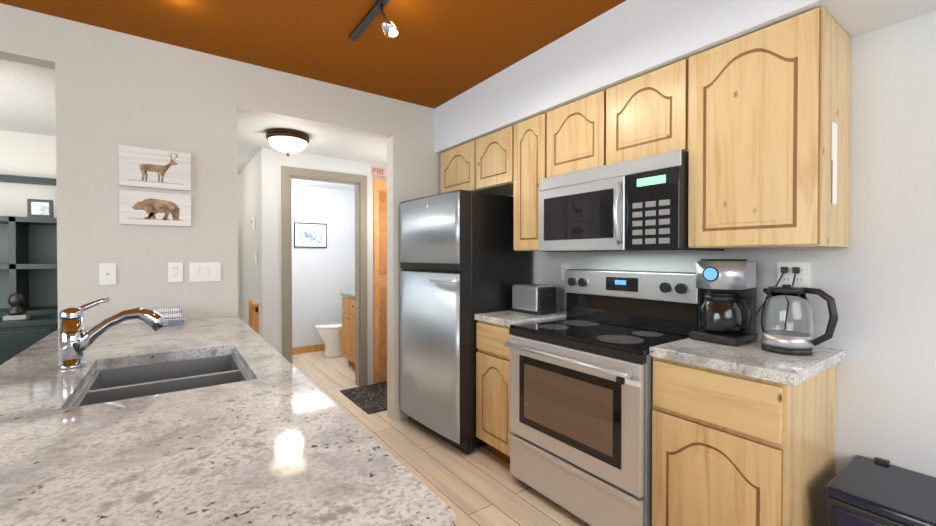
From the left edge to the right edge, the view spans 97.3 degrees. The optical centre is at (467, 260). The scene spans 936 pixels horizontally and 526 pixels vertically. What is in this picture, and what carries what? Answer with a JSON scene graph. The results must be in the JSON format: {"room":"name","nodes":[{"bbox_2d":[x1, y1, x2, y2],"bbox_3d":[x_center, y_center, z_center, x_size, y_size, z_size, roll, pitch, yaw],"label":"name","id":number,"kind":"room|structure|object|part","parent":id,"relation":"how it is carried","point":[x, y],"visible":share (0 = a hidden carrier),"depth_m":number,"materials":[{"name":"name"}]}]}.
{"room":"kitchen","nodes":[
{"label":"kitchen","id":0,"kind":"room"},
{"bbox_2d":[0,3,54,68],"bbox_3d":[-4.036,-1.135,0.847,4.585,0.235,0.120,0,1,-36],"label":"wall","id":1,"kind":"structure","parent":0,"point":[27,36],"depth_m":2.08,"materials":[{"name":"paint"}]},
{"bbox_2d":[0,59,55,136],"bbox_3d":[-4.814,-1.206,2.288,5.000,0.100,3.130,0,1,-36],"label":"ceiling","id":2,"kind":"structure","parent":0,"point":[27,98],"depth_m":2.95,"materials":[{"name":"white paint"}]},
{"bbox_2d":[0,130,239,316],"bbox_3d":[-5.006,0.055,3.178,5.710,2.440,0.120,0,1,-36],"label":"wall","id":3,"kind":"structure","parent":0,"point":[27,154],"depth_m":3.78,"materials":[{"name":"paint"}]},
{"bbox_2d":[55,17,237,328],"bbox_3d":[-1.830,0.007,2.423,0.825,2.550,0.146,0,1,-36],"label":"wall","id":4,"kind":"structure","parent":0,"point":[114,89],"depth_m":2.34,"materials":[{"name":"paint"}]},
{"bbox_2d":[99,263,115,284],"bbox_3d":[-1.972,0.072,2.255,0.072,0.118,0.010,0,1,-36],"label":"phone jack","id":5,"kind":"object","parent":4,"relation":"attached to","point":[107,273],"visible":1,"depth_m":2.25,"materials":[{"name":"white plastic"}]},
{"bbox_3d":[-1.792,-0.530,2.369,0.330,0.225,0.023,0,1,-36],"label":"picture of deer","id":6,"kind":"part","parent":4,"relation":"part of"},
{"bbox_3d":[-1.792,-0.298,2.372,0.330,0.188,0.023,0,1,-36],"label":"picture of bear","id":7,"kind":"part","parent":4,"relation":"part of"},
{"bbox_2d":[168,262,182,281],"bbox_3d":[-1.725,0.066,2.432,0.072,0.118,0.010,0,1,-36],"label":"outlet","id":8,"kind":"object","parent":4,"relation":"attached to","point":[175,271],"visible":1,"depth_m":2.43,"materials":[{"name":"white plastic"}]},
{"bbox_2d":[189,262,220,281],"bbox_3d":[-1.603,0.067,2.517,0.164,0.118,0.012,0,1,-36],"label":"light switch","id":9,"kind":"object","parent":4,"relation":"attached to","point":[203,271],"visible":1,"depth_m":2.51,"materials":[{"name":"white plastic"}]},
{"bbox_2d":[240,151,259,334],"bbox_3d":[-2.442,0.130,4.604,0.120,2.260,2.150,0,1,-36],"label":"wall","id":10,"kind":"structure","parent":0,"point":[249,237],"depth_m":4.18,"materials":[{"name":"paint"}]},
{"bbox_2d":[251,218,254,229],"bbox_3d":[-2.039,-0.348,3.910,0.024,0.110,0.080,0,1,-36],"label":"thermostat","id":11,"kind":"object","parent":10,"relation":"attached to","point":[252,223],"visible":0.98,"depth_m":3.88,"materials":[{"name":"white plastic"}]},
{"bbox_2d":[237,112,386,190],"bbox_3d":[-1.855,-1.058,4.410,2.280,0.120,3.130,0,1,-36],"label":"ceiling","id":12,"kind":"structure","parent":0,"point":[252,140],"depth_m":3.50,"materials":[{"name":"white paint"}]},
{"bbox_2d":[265,128,309,156],"bbox_3d":[-1.404,-0.897,3.215,0.316,0.176,0.316,0,1,-36],"label":"light","id":13,"kind":"object","parent":12,"relation":"attached to","point":[287,141],"visible":1,"depth_m":3.12,"materials":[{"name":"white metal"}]},
{"bbox_2d":[0,0,625,108],"bbox_3d":[-1.167,-1.286,-0.759,7.380,0.100,6.070,0,1,-36],"label":"ceiling","id":14,"kind":"structure","parent":0,"point":[434,54],"depth_m":2.29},
{"bbox_2d":[349,0,397,40],"bbox_3d":[-0.358,-1.178,1.963,0.096,0.164,0.950,0,1,-36],"label":"track light","id":15,"kind":"object","parent":14,"relation":"attached to","point":[389,28],"visible":1,"depth_m":2.02,"materials":[{"name":"black metal"}]},
{"bbox_2d":[237,61,392,138],"bbox_3d":[-1.063,-1.128,2.977,1.080,0.290,0.120,0,1,-36],"label":"wall","id":16,"kind":"structure","parent":0,"point":[272,93],"depth_m":2.88,"materials":[{"name":"paint"}]},
{"bbox_2d":[259,148,386,384],"bbox_3d":[-1.197,0.135,4.112,1.570,2.260,0.100,0,1,-36],"label":"wall","id":17,"kind":"structure","parent":0,"point":[272,161],"depth_m":3.69,"materials":[{"name":"white paint"}]},
{"bbox_2d":[281,166,367,386],"bbox_3d":[-1.375,0.207,3.975,0.800,2.120,0.116,0,1,-36],"label":"door frame","id":18,"kind":"structure","parent":17,"relation":"attached to","point":[288,174],"depth_m":4.06,"materials":[{"name":"beige wood"}]},
{"bbox_2d":[371,166,384,176],"bbox_3d":[-0.920,-0.916,4.230,0.150,0.090,0.008,0,1,-36],"label":"sign","id":19,"kind":"object","parent":17,"relation":"attached to","point":[377,171],"visible":1,"depth_m":4.22,"materials":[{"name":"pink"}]},
{"bbox_2d":[373,177,386,382],"bbox_3d":[-0.750,0.198,4.348,0.510,2.090,0.032,0,1,-36],"label":"louvered closet door","id":20,"kind":"structure","parent":17,"relation":"in","point":[380,268],"depth_m":4.23,"materials":[{"name":"brown wood"}]},
{"bbox_2d":[291,185,354,347],"bbox_3d":[-2.232,0.120,5.659,1.450,2.260,0.120,0,1,-36],"label":"wall","id":21,"kind":"structure","parent":0,"point":[323,279],"depth_m":5.72,"materials":[{"name":"white paint"}]},
{"bbox_2d":[292,344,324,354],"bbox_3d":[-2.189,1.205,5.612,1.442,0.090,0.017,0,1,-36],"label":"baseboard","id":22,"kind":"structure","parent":21,"relation":"attached to","point":[307,349],"depth_m":5.61,"materials":[{"name":"brown wood"}]},
{"bbox_2d":[294,222,326,247],"bbox_3d":[-2.147,-0.347,5.623,0.430,0.335,0.024,0,1,-36],"label":"picture","id":23,"kind":"object","parent":21,"relation":"attached to","point":[310,235],"visible":0.96,"depth_m":5.61,"materials":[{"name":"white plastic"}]},
{"bbox_2d":[387,99,439,420],"bbox_3d":[-0.303,-0.004,3.533,0.790,2.550,0.120,0,1,-36],"label":"wall","id":24,"kind":"structure","parent":0,"point":[413,164],"depth_m":3.31,"materials":[{"name":"paint"}]},
{"bbox_2d":[292,351,590,525],"bbox_3d":[-1.979,1.326,1.103,8.200,0.060,10.000,0,1,-36],"label":"floor","id":25,"kind":"structure","parent":0,"point":[481,486],"depth_m":2.54,"materials":[{"name":"laminate"}]},
{"bbox_2d":[0,314,57,364],"bbox_3d":[-3.571,0.856,2.959,0.980,0.838,0.401,0,1,-36],"label":"console","id":26,"kind":"object","parent":25,"relation":"on","point":[17,337],"visible":0.25,"depth_m":2.98,"materials":[{"name":"black"}]},
{"bbox_2d":[2,293,30,320],"bbox_3d":[-3.352,0.335,3.062,0.120,0.197,0.120,0,1,-36],"label":"bust","id":27,"kind":"object","parent":26,"relation":"on","point":[16,302],"visible":1,"depth_m":3.04,"materials":[{"name":"grey stone"}]},
{"bbox_2d":[0,174,57,316],"bbox_3d":[-3.923,0.254,3.634,2.600,2.028,0.395,0,1,-36],"label":"shelf","id":28,"kind":"object","parent":25,"relation":"on","point":[28,258],"visible":0.19,"depth_m":3.70,"materials":[{"name":"black wood"}]},
{"bbox_2d":[27,199,53,217],"bbox_3d":[-3.765,-0.458,3.630,0.160,0.163,0.023,0,1,-36],"label":"framed picture","id":29,"kind":"object","parent":28,"relation":"on","point":[39,208],"visible":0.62,"depth_m":3.62,"materials":[{"name":"black plastic"}]},
{"bbox_2d":[0,297,455,525],"bbox_3d":[-1.071,0.710,1.371,0.825,1.162,2.507,0,1,-36],"label":"countertop","id":30,"kind":"structure","parent":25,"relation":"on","point":[215,421],"depth_m":0.85,"materials":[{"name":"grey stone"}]},
{"bbox_2d":[57,297,168,369],"bbox_3d":[-1.261,0.245,1.478,0.304,0.234,0.072,0,1,-36],"label":"faucet","id":31,"kind":"object","parent":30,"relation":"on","point":[73,339],"depth_m":1.42,"materials":[{"name":"silver metal"}]},
{"bbox_2d":[72,354,249,407],"bbox_3d":[-1.004,0.510,1.391,0.440,0.212,0.605,0,1,-36],"label":"sink","id":32,"kind":"object","parent":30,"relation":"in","point":[128,382],"depth_m":1.52,"materials":[{"name":"metal"}]},
{"bbox_2d":[147,306,185,325],"bbox_3d":[-1.688,0.308,2.310,0.170,0.089,0.160,0,1,-36],"label":"dish towel","id":33,"kind":"object","parent":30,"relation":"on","point":[173,315],"visible":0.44,"depth_m":2.29,"materials":[{"name":"white fabric"}]},
{"bbox_2d":[249,300,258,333],"bbox_3d":[-1.820,0.806,3.396,0.135,0.928,0.310,0,1,-36],"label":"folding stool","id":34,"kind":"object","parent":25,"relation":"on","point":[253,316],"visible":0.25,"depth_m":3.30,"materials":[{"name":"brown wood"}]},
{"bbox_2d":[315,322,341,357],"bbox_3d":[-1.661,0.863,5.485,0.728,0.773,0.460,0,1,-36],"label":"toilet","id":35,"kind":"object","parent":25,"relation":"on","point":[330,334],"visible":0.42,"depth_m":5.31,"materials":[{"name":"white ceramic"}]},
{"bbox_2d":[341,292,354,366],"bbox_3d":[-1.086,0.772,4.820,0.567,0.968,0.790,0,1,-36],"label":"bathroom vanity","id":36,"kind":"object","parent":25,"relation":"on","point":[348,326],"visible":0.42,"depth_m":4.79,"materials":[{"name":"brown wood"}]},
{"bbox_2d":[340,382,386,413],"bbox_3d":[-0.733,1.261,3.914,0.740,0.011,0.720,0,1,-36],"label":"rug","id":37,"kind":"object","parent":25,"relation":"on","point":[370,399],"visible":0.38,"depth_m":3.82,"materials":[{"name":"black fabric"}]},
{"bbox_2d":[400,189,529,453],"bbox_3d":[-0.044,0.401,3.118,0.712,1.725,0.805,0,1,-39],"label":"refrigerator","id":38,"kind":"object","parent":25,"relation":"on","point":[463,261],"visible":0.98,"depth_m":2.81,"materials":[{"name":"silver metal"}]},
{"bbox_2d":[475,310,574,463],"bbox_3d":[0.394,0.813,2.738,0.587,0.928,0.388,0,1,-36],"label":"base cabinet","id":39,"kind":"object","parent":25,"relation":"on","point":[493,431],"visible":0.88,"depth_m":2.59,"materials":[{"name":"brown wood"}]},
{"bbox_2d":[511,284,555,314],"bbox_3d":[0.448,0.254,2.780,0.170,0.186,0.296,0,1,-36],"label":"toaster","id":40,"kind":"object","parent":39,"relation":"on","point":[537,299],"visible":1,"depth_m":2.70,"materials":[{"name":"silver metal"}]},
{"bbox_2d":[504,269,705,525],"bbox_3d":[0.709,0.671,2.208,0.690,1.224,0.831,0,1,-36],"label":"range","id":41,"kind":"object","parent":25,"relation":"on","point":[581,401],"visible":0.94,"depth_m":2.03,"materials":[{"name":"silver metal"}]},
{"bbox_2d":[649,338,845,525],"bbox_3d":[1.140,0.824,1.696,0.587,0.928,0.498,0,1,-36],"label":"base cabinet","id":42,"kind":"object","parent":25,"relation":"on","point":[743,434],"visible":0.96,"depth_m":1.52,"materials":[{"name":"brown wood"}]},
{"bbox_2d":[689,259,757,345],"bbox_3d":[1.155,0.175,1.839,0.235,0.364,0.235,0,1,-36],"label":"coffee maker","id":43,"kind":"object","parent":42,"relation":"on","point":[727,316],"visible":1,"depth_m":1.79,"materials":[{"name":"black plastic"}]},
{"bbox_2d":[761,284,837,355],"bbox_3d":[1.290,0.227,1.612,0.168,0.264,0.242,0,1,-36],"label":"kettle","id":44,"kind":"object","parent":42,"relation":"on","point":[787,324],"visible":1,"depth_m":1.58,"materials":[{"name":"clear glass"}]},
{"bbox_2d":[825,455,935,525],"bbox_3d":[1.489,1.022,1.328,0.432,0.538,0.450,0,1,-36],"label":"trash can","id":45,"kind":"object","parent":25,"relation":"on","point":[864,491],"visible":1,"depth_m":1.37,"materials":[{"name":"black plastic"}]},
{"bbox_2d":[435,0,935,153],"bbox_3d":[1.619,-1.070,1.166,0.410,0.370,5.950,0,1,-36],"label":"soffit","id":46,"kind":"structure","parent":0,"point":[626,41],"depth_m":2.03,"materials":[{"name":"white paint"}]},
{"bbox_2d":[508,11,935,476],"bbox_3d":[0.888,0.005,2.652,0.120,2.550,9.200,0,1,-36],"label":"wall","id":47,"kind":"structure","parent":0,"point":[876,279],"depth_m":1.58,"materials":[{"name":"white paint"}]},
{"bbox_2d":[440,143,467,192],"bbox_3d":[0.082,-0.716,3.337,0.378,0.377,0.556,0,1,-36],"label":"upper cabinet","id":48,"kind":"object","parent":47,"relation":"attached to","point":[453,162],"depth_m":3.28,"materials":[{"name":"brown wood"}]},
{"bbox_2d":[468,127,507,195],"bbox_3d":[0.307,-0.712,3.023,0.378,0.377,0.482,0,1,-36],"label":"upper cabinet","id":49,"kind":"object","parent":47,"relation":"attached to","point":[487,155],"depth_m":2.94,"materials":[{"name":"brown wood"}]},
{"bbox_2d":[508,114,543,250],"bbox_3d":[0.534,-0.482,2.708,0.378,0.832,0.290,0,1,-36],"label":"upper cabinet","id":50,"kind":"object","parent":47,"relation":"attached to","point":[525,138],"depth_m":2.61,"materials":[{"name":"brown wood"}]},
{"bbox_2d":[561,264,569,280],"bbox_3d":[0.670,0.078,2.841,0.010,0.118,0.072,0,1,-36],"label":"outlet","id":51,"kind":"object","parent":47,"relation":"attached to","point":[564,267],"visible":0.73,"depth_m":2.85,"materials":[{"name":"white plastic"}]},
{"bbox_2d":[544,95,591,177],"bbox_3d":[0.761,-0.692,2.389,0.378,0.405,0.482,0,1,-36],"label":"upper cabinet","id":52,"kind":"object","parent":47,"relation":"attached to","point":[567,128],"depth_m":2.33,"materials":[{"name":"brown wood"}]},
{"bbox_2d":[592,60,683,167],"bbox_3d":[0.966,-0.689,2.104,0.378,0.405,0.484,0,1,-36],"label":"upper cabinet","id":53,"kind":"object","parent":47,"relation":"attached to","point":[642,116],"depth_m":1.97,"materials":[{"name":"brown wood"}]},
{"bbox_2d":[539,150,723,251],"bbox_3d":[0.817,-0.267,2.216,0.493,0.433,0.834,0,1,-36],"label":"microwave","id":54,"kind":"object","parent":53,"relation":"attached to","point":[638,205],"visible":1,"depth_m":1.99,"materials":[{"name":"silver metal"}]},
{"bbox_2d":[684,7,850,248],"bbox_3d":[1.241,-0.472,1.722,0.378,0.832,0.453,0,1,-36],"label":"upper cabinet","id":55,"kind":"object","parent":47,"relation":"attached to","point":[756,125],"depth_m":1.57,"materials":[{"name":"brown wood"}]},
{"bbox_2d":[756,262,810,315],"bbox_3d":[1.362,0.167,1.824,0.070,0.325,0.227,0,1,-36],"label":"electrical outlet","id":56,"kind":"object","parent":47,"relation":"attached to","point":[795,274],"visible":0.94,"depth_m":1.79,"materials":[{"name":"white plastic"}]}
]}

